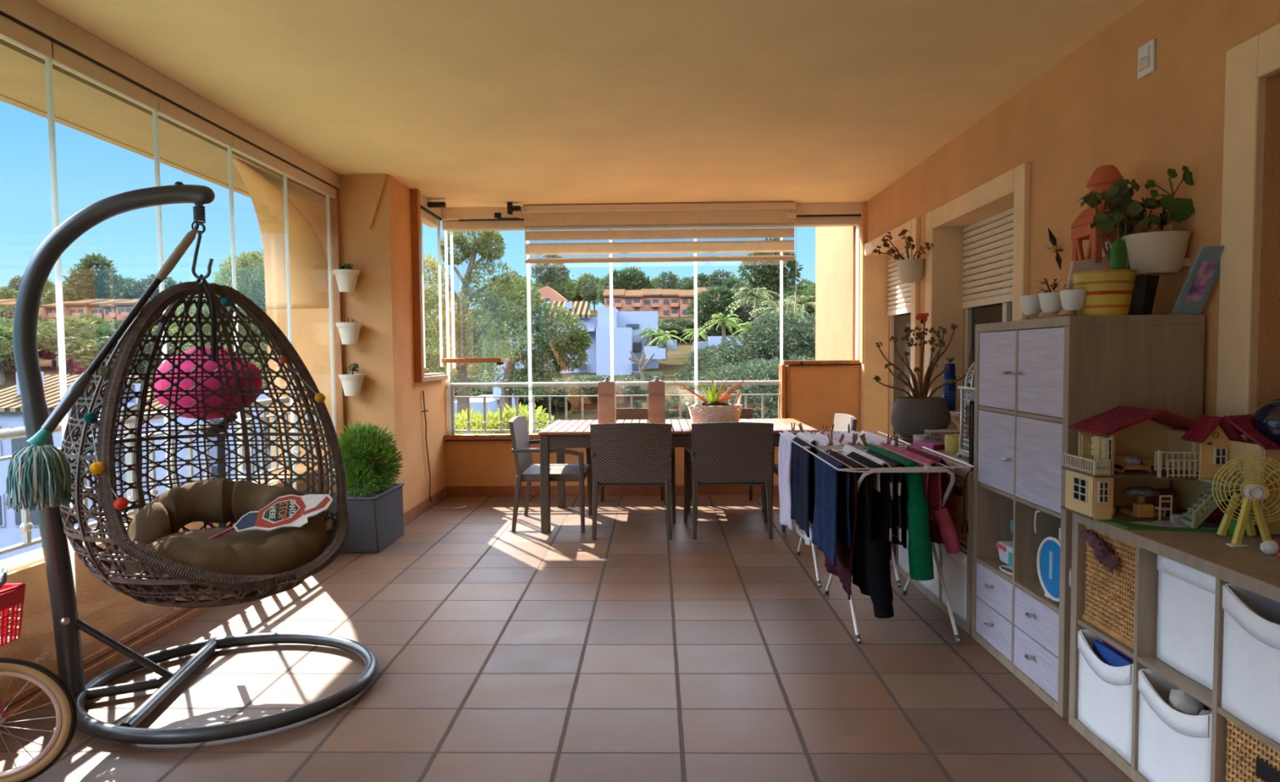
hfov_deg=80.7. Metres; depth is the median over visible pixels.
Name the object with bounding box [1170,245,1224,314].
photo frame
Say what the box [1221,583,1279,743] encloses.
fabric bin
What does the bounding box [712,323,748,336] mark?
tree
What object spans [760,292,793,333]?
tree
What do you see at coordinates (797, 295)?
tree
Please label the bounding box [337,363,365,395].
wall pot
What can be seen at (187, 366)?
lantern
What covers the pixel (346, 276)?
wall pot
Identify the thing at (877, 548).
leggings
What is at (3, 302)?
apartment block
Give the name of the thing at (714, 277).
tree
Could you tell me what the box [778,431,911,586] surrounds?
drying rack
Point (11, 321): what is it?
tree
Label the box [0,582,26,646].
basket
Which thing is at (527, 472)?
wicker chair
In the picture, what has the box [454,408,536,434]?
shrub
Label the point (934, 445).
book
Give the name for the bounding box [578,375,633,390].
bush
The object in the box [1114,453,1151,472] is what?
sofa
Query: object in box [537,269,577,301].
tree
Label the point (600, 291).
tree
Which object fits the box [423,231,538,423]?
tree
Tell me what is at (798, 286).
tree
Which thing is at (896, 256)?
leaf plant
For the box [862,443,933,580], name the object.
jumper
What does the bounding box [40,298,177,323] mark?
apartment block
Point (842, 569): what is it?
jumper
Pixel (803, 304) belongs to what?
palm tree
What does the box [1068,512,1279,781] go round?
cube shelf
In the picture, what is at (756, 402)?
bush
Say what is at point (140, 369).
tree
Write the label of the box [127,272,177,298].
tree
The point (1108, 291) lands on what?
striped pot
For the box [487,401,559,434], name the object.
shrub
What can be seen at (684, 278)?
tree
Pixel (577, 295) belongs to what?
tree
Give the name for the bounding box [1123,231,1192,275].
ribbed pot
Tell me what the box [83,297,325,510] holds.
garland
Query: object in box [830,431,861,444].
draped cloth
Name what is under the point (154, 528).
seat cushion
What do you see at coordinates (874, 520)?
hoodie
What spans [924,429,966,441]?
box
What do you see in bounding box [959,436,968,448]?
pillar candle
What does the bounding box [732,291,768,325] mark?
tree
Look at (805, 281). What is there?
tree
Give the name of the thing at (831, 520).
trousers
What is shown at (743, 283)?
tree
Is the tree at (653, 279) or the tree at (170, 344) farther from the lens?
the tree at (653, 279)
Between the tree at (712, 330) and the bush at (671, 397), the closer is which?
the bush at (671, 397)
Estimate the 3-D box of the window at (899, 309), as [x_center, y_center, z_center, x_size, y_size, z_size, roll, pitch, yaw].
[2.411,-0.122,6.643,0.080,2.315,1.340,0,3,1]
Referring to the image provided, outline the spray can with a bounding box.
[942,363,957,410]
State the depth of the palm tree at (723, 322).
61.56 m
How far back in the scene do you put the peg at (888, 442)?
4.40 m
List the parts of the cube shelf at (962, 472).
shelf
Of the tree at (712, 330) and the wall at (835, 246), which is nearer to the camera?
the wall at (835, 246)
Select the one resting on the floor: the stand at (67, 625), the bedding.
the stand at (67, 625)
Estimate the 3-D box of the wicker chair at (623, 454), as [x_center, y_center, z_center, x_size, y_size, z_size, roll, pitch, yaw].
[-0.058,0.668,5.955,0.694,0.888,0.613,0,3,1]
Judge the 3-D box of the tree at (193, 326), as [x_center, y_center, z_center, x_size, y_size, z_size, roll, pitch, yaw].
[-36.696,-3.127,64.148,6.393,5.483,5.058,2,3,38]
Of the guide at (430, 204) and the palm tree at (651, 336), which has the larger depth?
the palm tree at (651, 336)
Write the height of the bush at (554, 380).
1.138 m
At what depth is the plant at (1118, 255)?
2.86 m
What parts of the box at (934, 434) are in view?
lid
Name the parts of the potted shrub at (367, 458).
stem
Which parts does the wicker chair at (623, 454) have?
leg, backrest, seat frame, leg, armrest, leg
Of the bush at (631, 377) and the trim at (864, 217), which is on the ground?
the bush at (631, 377)
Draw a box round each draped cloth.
[804,431,831,453]
[815,431,843,453]
[819,430,850,445]
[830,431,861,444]
[840,430,872,444]
[849,430,883,446]
[860,430,898,446]
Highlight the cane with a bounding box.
[422,390,431,502]
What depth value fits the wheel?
2.31 m
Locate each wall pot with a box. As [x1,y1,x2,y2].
[333,262,359,292]
[335,317,363,344]
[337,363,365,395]
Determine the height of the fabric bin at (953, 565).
0.343 m
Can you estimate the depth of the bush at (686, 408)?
40.80 m
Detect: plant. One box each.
[669,372,751,403]
[871,228,933,260]
[873,312,968,398]
[1078,177,1180,269]
[1109,237,1127,269]
[1133,165,1195,233]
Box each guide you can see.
[427,201,445,208]
[506,201,520,214]
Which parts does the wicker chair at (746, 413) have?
leg, leg, backrest, leg, leg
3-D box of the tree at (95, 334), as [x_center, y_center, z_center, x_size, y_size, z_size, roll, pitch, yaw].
[-44.253,-2.604,61.943,6.172,4.612,5.213,-2,3,-34]
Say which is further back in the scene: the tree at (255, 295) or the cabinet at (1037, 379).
the tree at (255, 295)
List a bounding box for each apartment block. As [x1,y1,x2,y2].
[0,298,47,319]
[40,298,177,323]
[602,287,719,317]
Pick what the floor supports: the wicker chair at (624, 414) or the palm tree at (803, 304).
the wicker chair at (624, 414)
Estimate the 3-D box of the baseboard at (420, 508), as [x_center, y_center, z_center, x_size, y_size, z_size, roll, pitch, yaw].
[-1.959,1.038,6.859,0.015,0.095,1.420,0,3,1]
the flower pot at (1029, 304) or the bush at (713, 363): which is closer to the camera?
the flower pot at (1029, 304)
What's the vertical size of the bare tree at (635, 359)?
2.121 m
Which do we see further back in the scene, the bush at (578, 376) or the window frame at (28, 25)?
the bush at (578, 376)
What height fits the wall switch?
0.130 m
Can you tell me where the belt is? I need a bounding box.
[200,413,237,528]
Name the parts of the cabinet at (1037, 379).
knob, knob, drawer, drawer, door, knob, knob, knob, door, knob, knob, drawer, drawer, door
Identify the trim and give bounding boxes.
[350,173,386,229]
[859,200,867,362]
[860,217,919,431]
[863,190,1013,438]
[924,161,1031,396]
[949,406,969,419]
[1216,22,1279,519]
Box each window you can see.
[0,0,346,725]
[409,188,519,382]
[440,202,862,441]
[887,245,911,438]
[962,207,1013,406]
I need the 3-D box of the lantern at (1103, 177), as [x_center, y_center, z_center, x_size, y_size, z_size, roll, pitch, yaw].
[1.942,-0.620,3.154,0.190,0.640,0.190,0,3,1]
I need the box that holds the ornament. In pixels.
[1045,227,1063,270]
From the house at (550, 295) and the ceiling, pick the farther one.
the house at (550, 295)
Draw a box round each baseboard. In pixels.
[403,486,446,524]
[446,484,779,496]
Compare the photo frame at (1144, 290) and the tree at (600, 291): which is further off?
the tree at (600, 291)
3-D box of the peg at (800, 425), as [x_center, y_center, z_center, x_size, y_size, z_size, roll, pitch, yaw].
[1.108,0.256,5.193,0.023,0.074,0.041,2,4,44]
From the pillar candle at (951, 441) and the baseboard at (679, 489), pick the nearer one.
the pillar candle at (951, 441)
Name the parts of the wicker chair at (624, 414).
leg, leg, backrest, leg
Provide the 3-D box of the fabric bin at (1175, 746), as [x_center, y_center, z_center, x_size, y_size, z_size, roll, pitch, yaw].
[1.823,1.064,2.263,0.467,0.335,0.325,0,3,1]
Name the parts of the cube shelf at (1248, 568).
shelf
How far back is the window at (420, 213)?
6.63 m
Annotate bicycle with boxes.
[0,567,77,781]
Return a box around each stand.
[13,181,377,745]
[52,600,85,695]
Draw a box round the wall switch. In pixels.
[1137,38,1155,79]
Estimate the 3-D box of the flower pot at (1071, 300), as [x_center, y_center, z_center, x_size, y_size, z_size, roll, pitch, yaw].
[1.659,-0.336,2.883,0.099,0.103,0.089,0,3,1]
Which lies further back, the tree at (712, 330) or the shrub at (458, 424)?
the tree at (712, 330)
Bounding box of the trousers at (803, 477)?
[791,437,817,537]
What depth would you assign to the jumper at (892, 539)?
3.61 m
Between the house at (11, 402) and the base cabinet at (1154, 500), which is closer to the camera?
the base cabinet at (1154, 500)
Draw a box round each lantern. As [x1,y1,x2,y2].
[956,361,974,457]
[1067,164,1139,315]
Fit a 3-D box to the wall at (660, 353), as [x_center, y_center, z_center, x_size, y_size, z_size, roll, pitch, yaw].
[1.573,-3.335,59.906,2.138,1.547,8.330,0,3,11]
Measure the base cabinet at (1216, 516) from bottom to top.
0.095 m
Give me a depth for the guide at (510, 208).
7.14 m
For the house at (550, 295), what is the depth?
109.75 m
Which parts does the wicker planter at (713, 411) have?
handle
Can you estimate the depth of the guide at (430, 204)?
6.94 m
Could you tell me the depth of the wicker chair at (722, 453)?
5.67 m
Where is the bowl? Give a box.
[912,434,928,440]
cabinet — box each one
[971,314,1204,718]
[976,405,1062,613]
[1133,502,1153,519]
[1145,488,1177,512]
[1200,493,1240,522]
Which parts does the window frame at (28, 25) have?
pane rail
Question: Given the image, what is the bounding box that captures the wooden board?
[889,434,913,443]
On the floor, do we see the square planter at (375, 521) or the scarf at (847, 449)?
the square planter at (375, 521)
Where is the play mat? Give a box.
[1099,519,1258,533]
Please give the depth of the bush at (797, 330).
25.48 m
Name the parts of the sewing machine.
plate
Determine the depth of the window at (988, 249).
5.10 m
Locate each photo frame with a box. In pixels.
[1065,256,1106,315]
[1128,275,1159,315]
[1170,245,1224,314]
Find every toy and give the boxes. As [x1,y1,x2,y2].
[1167,688,1204,715]
[1177,688,1208,711]
[1198,710,1212,715]
[1228,518,1247,535]
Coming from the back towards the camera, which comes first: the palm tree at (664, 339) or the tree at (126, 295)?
the tree at (126, 295)
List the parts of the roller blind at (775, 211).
bead chain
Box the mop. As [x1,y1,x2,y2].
[4,221,199,511]
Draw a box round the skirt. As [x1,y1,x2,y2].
[904,446,950,544]
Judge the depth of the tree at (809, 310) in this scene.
83.64 m
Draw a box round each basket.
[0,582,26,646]
[948,473,968,546]
[1082,525,1136,649]
[1225,718,1279,781]
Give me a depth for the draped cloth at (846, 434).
4.92 m
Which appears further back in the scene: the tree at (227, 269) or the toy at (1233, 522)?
the tree at (227, 269)
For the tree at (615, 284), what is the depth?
158.83 m
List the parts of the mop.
handle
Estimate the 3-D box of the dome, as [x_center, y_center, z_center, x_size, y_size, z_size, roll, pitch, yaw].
[2.008,0.257,4.977,0.172,0.153,0.156,0,3,1]
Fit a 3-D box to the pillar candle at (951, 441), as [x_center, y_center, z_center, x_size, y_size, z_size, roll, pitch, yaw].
[1.863,0.308,4.482,0.096,0.102,0.086,0,3,1]
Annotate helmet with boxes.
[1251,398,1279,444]
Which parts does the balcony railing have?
post, handrail, post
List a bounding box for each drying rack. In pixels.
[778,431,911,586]
[803,446,973,643]
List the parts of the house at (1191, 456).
pane, lattice rail, door, pane, door, balcony rail, banister, pane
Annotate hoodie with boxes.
[846,451,890,595]
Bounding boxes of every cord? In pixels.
[431,503,466,509]
[960,469,973,533]
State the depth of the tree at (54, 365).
71.57 m
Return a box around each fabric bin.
[897,528,909,573]
[918,542,939,599]
[941,543,967,622]
[1077,629,1133,764]
[1137,668,1212,781]
[1155,554,1215,690]
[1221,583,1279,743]
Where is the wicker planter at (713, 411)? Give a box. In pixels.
[685,388,742,423]
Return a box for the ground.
[0,308,783,428]
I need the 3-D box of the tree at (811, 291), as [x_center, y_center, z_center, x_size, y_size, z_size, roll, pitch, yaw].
[25.275,-10.990,105.916,8.689,8.459,6.874,-2,3,-31]
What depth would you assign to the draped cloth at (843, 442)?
4.78 m
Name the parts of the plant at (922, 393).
flower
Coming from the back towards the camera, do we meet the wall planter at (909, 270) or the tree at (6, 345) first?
the tree at (6, 345)
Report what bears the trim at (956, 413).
attached to the wall at (1091, 109)
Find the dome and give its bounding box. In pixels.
[946,420,957,429]
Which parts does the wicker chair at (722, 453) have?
leg, seat, armrest, leg, seat frame, backrest, leg, leg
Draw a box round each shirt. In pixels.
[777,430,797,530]
[866,448,907,548]
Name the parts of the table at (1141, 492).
leg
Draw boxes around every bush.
[450,376,493,396]
[452,375,493,395]
[488,376,559,395]
[517,386,574,401]
[554,381,598,400]
[557,378,631,398]
[558,374,599,395]
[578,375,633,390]
[586,374,638,394]
[627,386,647,395]
[631,371,651,380]
[632,400,642,408]
[635,387,648,397]
[644,371,666,381]
[644,373,655,380]
[665,400,677,410]
[665,407,683,416]
[665,408,670,418]
[666,416,684,420]
[669,393,684,400]
[673,343,741,393]
[674,400,692,412]
[677,405,688,417]
[690,362,778,419]
[697,347,755,391]
[713,328,815,380]
[721,354,815,419]
[745,309,815,364]
[776,324,815,357]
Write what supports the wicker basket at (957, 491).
on the cube shelf at (962, 472)
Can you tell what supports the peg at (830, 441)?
attached to the drying rack at (898, 581)
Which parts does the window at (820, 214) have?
post, sill, balcony railing, handrail, pane rail, corner post, sill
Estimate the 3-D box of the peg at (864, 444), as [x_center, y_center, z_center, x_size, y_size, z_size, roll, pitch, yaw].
[1.311,0.291,4.422,0.039,0.073,0.029,-1,3,-18]
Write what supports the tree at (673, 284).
on the ground
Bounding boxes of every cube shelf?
[888,438,973,635]
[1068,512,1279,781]
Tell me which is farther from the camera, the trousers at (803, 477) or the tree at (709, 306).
the tree at (709, 306)
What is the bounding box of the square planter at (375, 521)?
[328,483,404,552]
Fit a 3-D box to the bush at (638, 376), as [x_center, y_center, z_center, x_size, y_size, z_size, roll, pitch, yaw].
[0.099,-0.977,52.336,1.487,0.760,1.464,1,3,32]
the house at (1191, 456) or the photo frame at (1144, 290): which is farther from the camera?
the photo frame at (1144, 290)
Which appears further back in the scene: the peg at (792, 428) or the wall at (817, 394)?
the wall at (817, 394)
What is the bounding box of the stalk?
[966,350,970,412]
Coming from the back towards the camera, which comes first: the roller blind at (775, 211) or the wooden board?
the roller blind at (775, 211)
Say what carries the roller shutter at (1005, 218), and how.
attached to the window at (988, 249)
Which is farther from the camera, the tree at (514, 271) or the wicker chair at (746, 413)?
the tree at (514, 271)
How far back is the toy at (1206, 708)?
2.33 m
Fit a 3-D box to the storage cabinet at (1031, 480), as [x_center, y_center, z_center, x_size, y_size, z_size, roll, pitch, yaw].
[1.855,0.461,3.238,0.485,0.750,0.753,0,3,1]
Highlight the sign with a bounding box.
[208,494,333,538]
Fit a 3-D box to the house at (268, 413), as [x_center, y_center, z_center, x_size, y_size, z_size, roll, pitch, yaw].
[-20.348,4.005,46.477,4.702,8.599,8.400,0,3,1]
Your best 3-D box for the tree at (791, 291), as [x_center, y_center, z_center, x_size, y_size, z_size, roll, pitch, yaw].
[26.768,-13.769,126.870,9.611,6.652,7.586,1,3,24]
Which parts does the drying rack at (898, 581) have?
leg frame, leg frame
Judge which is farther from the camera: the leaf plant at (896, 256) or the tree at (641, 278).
the tree at (641, 278)
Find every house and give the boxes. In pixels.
[0,371,140,560]
[115,383,212,521]
[209,390,270,481]
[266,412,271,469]
[454,358,515,434]
[509,301,657,376]
[521,285,568,309]
[1060,405,1279,534]
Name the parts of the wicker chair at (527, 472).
leg, backrest, leg, armrest, armrest, seat frame, seat, leg, leg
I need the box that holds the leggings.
[864,537,893,618]
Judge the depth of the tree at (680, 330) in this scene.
89.33 m
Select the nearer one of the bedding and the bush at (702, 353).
the bedding
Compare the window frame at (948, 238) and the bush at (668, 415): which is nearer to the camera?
the window frame at (948, 238)
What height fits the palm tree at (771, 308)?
4.187 m
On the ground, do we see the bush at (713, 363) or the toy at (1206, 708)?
the bush at (713, 363)
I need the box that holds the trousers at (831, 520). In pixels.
[811,451,851,566]
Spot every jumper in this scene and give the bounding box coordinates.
[824,450,869,599]
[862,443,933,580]
[866,451,902,559]
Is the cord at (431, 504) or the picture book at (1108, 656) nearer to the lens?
the picture book at (1108, 656)
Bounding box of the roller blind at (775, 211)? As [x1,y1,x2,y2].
[522,201,796,311]
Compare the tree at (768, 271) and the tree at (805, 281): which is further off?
the tree at (805, 281)
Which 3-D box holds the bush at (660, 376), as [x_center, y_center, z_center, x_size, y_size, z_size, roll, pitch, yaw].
[1.006,-1.002,52.662,1.658,0.770,1.632,0,3,16]
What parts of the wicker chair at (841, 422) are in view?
leg, seat, leg, backrest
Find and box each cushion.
[110,477,326,595]
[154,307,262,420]
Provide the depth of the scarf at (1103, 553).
2.59 m
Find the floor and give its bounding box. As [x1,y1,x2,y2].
[0,494,1133,781]
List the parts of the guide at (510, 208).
stem, plate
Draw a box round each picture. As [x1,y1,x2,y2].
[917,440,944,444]
[1185,260,1218,301]
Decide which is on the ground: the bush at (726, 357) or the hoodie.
the bush at (726, 357)
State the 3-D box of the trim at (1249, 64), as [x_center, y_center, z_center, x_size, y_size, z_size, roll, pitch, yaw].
[2.075,0.062,1.891,0.037,2.445,1.648,0,3,1]
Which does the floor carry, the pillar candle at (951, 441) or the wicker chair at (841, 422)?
the wicker chair at (841, 422)
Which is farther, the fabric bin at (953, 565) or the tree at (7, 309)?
the tree at (7, 309)
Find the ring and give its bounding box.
[999,564,1012,575]
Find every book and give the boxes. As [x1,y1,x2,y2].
[912,440,944,450]
[1093,639,1133,666]
[1102,640,1133,662]
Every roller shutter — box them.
[887,245,911,315]
[962,207,1013,308]
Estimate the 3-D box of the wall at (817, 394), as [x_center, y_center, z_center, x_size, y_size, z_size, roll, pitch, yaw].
[0.090,0.454,7.600,4.290,1.355,0.200,0,3,1]
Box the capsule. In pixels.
[1260,540,1279,555]
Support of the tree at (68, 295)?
on the ground
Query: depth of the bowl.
4.78 m
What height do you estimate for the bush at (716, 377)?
2.008 m
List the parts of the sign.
green panel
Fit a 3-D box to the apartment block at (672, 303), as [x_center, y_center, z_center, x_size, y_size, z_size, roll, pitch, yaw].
[4.270,-15.933,153.960,22.999,10.334,11.200,0,3,1]
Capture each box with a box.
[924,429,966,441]
[1169,513,1182,524]
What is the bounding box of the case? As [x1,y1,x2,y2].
[1036,528,1071,602]
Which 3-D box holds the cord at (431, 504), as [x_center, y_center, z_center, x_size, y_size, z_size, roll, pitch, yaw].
[-1.773,1.060,6.912,0.338,0.027,0.115,0,3,5]
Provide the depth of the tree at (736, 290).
126.94 m
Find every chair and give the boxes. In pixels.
[58,203,349,608]
[508,415,591,532]
[590,422,675,539]
[591,408,666,513]
[684,422,773,539]
[688,408,764,512]
[771,413,857,531]
[1153,495,1172,519]
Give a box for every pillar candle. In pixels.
[944,434,959,452]
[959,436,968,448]
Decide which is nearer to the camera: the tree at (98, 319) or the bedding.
the bedding
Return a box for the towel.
[795,431,817,545]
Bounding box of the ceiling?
[32,0,1144,208]
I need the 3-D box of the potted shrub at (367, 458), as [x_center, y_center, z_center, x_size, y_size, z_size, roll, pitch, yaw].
[-2.063,0.521,5.632,0.568,0.646,0.619,-1,3,-9]
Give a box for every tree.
[0,285,17,298]
[0,304,50,322]
[0,317,42,337]
[0,322,42,353]
[0,324,16,384]
[4,275,22,297]
[4,318,43,332]
[36,324,81,359]
[36,336,58,368]
[37,315,98,346]
[37,324,98,355]
[40,278,55,305]
[40,287,67,307]
[53,337,102,374]
[55,330,111,361]
[62,252,125,301]
[62,277,93,301]
[64,324,115,353]
[68,339,141,372]
[73,312,110,324]
[88,332,177,383]
[92,319,168,338]
[109,286,123,298]
[111,276,136,297]
[119,280,148,299]
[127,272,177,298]
[128,337,191,373]
[151,325,169,335]
[167,313,194,342]
[170,248,267,470]
[178,325,234,351]
[212,253,264,291]
[240,337,268,379]
[422,253,457,381]
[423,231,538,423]
[472,278,593,428]
[480,274,502,307]
[493,271,521,296]
[530,254,570,288]
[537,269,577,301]
[563,279,591,301]
[575,272,600,310]
[579,276,603,312]
[595,275,609,305]
[600,268,637,294]
[617,266,655,289]
[624,266,642,287]
[628,349,654,387]
[634,326,668,359]
[644,276,661,288]
[645,329,686,360]
[653,271,684,289]
[657,322,680,334]
[657,325,691,339]
[661,317,693,325]
[666,320,688,324]
[675,319,693,327]
[679,272,715,289]
[679,276,691,289]
[679,321,702,328]
[680,327,707,342]
[682,327,721,341]
[685,284,746,334]
[697,312,745,346]
[702,269,739,295]
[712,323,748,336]
[720,275,751,288]
[723,299,766,337]
[725,287,784,320]
[729,321,773,351]
[731,280,759,290]
[731,284,759,297]
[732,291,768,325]
[737,237,803,320]
[743,301,768,324]
[749,299,808,324]
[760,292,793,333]
[765,296,805,328]
[777,295,815,329]
[782,281,811,297]
[784,289,804,297]
[786,296,815,324]
[790,293,808,305]
[800,278,813,288]
[800,282,815,308]
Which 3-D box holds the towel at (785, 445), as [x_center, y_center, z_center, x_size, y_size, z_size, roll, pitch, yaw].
[1.003,0.589,5.073,0.128,0.615,0.406,0,3,1]
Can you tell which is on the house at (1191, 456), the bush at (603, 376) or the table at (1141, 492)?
the table at (1141, 492)
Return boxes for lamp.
[598,377,616,423]
[648,376,665,423]
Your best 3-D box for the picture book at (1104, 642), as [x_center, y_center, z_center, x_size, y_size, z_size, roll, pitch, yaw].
[1.679,1.048,2.611,0.012,0.286,0.243,0,3,1]
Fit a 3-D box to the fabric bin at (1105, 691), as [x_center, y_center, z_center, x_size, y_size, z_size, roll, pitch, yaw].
[1.830,1.047,2.608,0.467,0.335,0.325,0,3,1]
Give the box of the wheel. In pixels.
[1211,454,1279,546]
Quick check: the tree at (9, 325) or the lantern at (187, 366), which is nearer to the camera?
the lantern at (187, 366)
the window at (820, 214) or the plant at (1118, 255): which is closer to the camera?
the plant at (1118, 255)
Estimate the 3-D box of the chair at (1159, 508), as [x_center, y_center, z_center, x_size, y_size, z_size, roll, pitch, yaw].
[1.794,0.397,2.588,0.042,0.086,0.037,0,3,1]
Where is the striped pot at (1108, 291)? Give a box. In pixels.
[1070,269,1137,315]
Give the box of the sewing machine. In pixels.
[995,520,1013,568]
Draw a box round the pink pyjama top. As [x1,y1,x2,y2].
[881,442,960,553]
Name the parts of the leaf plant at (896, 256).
stem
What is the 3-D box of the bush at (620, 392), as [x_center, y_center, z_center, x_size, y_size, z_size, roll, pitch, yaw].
[-2.556,-0.114,43.726,4.772,1.189,4.698,2,4,43]
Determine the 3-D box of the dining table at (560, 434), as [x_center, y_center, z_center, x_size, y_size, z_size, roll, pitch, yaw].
[0.310,0.686,6.420,2.179,0.800,1.090,0,3,1]
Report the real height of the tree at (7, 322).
5.665 m
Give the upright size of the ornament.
0.226 m
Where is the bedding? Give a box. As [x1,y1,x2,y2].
[1117,453,1142,465]
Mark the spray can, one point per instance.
(948, 392)
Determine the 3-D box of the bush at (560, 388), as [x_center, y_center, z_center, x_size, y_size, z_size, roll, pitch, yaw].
[-5.294,0.025,42.573,3.517,1.147,3.573,-1,3,-13]
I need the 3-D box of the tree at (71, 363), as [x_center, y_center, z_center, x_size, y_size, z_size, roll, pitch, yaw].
[-43.648,-2.095,59.880,4.540,4.365,5.374,-2,3,-21]
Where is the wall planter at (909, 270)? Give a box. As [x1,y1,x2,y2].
[896,258,925,283]
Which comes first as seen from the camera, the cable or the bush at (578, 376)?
the cable
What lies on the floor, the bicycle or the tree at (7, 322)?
the bicycle
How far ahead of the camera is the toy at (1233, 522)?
2.40 m
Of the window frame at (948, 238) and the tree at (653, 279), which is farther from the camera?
the tree at (653, 279)
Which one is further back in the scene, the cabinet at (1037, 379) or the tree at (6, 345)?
the tree at (6, 345)
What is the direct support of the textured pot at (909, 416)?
on the wooden board
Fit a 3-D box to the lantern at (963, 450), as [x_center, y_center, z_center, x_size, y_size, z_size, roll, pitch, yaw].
[1.888,0.063,4.099,0.236,0.631,0.236,0,3,1]
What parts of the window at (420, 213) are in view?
pane rail, sill, rail, folding glass pane, arm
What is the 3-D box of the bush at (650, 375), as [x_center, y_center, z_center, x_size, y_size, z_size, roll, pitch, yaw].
[0.641,-0.821,51.348,1.013,0.777,0.997,-3,4,-39]
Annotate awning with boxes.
[0,38,329,201]
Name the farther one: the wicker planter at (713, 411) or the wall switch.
the wicker planter at (713, 411)
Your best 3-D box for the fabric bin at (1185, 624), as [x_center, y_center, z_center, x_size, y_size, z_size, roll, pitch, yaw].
[1.844,0.683,2.245,0.418,0.351,0.325,0,3,1]
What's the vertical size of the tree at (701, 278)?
11.032 m
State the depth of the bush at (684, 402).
41.70 m
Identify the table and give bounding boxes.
[537,418,818,533]
[1120,486,1163,516]
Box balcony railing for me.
[0,395,319,555]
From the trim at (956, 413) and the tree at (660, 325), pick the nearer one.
the trim at (956, 413)
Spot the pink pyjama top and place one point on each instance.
(931, 481)
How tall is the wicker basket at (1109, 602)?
0.351 m
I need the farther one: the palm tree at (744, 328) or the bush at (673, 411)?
the palm tree at (744, 328)
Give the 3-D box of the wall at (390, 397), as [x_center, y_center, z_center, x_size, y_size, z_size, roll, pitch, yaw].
[-2.227,-0.292,6.902,0.500,2.953,1.620,0,3,1]
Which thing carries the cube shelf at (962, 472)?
on the floor
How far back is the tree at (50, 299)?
140.99 m
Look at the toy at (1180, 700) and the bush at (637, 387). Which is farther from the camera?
the bush at (637, 387)
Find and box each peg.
[791,422,795,431]
[798,422,804,432]
[821,424,827,434]
[827,433,832,445]
[838,433,844,443]
[850,435,857,446]
[859,434,866,446]
[886,434,893,444]
[893,434,897,446]
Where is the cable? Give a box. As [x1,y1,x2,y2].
[1034,510,1040,533]
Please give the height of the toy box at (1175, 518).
0.030 m
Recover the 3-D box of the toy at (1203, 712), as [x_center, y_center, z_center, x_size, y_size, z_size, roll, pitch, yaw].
[1.671,0.977,2.179,0.100,0.105,0.100,0,3,1]
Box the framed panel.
[968,400,974,470]
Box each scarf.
[840,444,893,499]
[1080,528,1118,572]
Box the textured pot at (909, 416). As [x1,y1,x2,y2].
[890,396,951,438]
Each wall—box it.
[0,157,334,697]
[328,174,448,512]
[444,367,860,486]
[643,339,676,359]
[693,336,742,351]
[815,224,859,359]
[858,0,1279,523]
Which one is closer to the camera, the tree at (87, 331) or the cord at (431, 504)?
the cord at (431, 504)
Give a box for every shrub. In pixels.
[324,418,403,497]
[454,406,509,434]
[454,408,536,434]
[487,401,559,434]
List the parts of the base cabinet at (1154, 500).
panel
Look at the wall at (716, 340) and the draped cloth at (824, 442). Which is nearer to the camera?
the draped cloth at (824, 442)
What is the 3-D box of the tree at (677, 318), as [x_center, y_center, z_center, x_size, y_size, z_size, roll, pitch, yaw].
[5.430,-9.125,106.934,7.786,2.489,5.973,-3,3,-37]
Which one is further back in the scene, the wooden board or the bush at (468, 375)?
the bush at (468, 375)
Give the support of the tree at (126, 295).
on the ground
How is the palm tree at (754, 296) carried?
on the ground

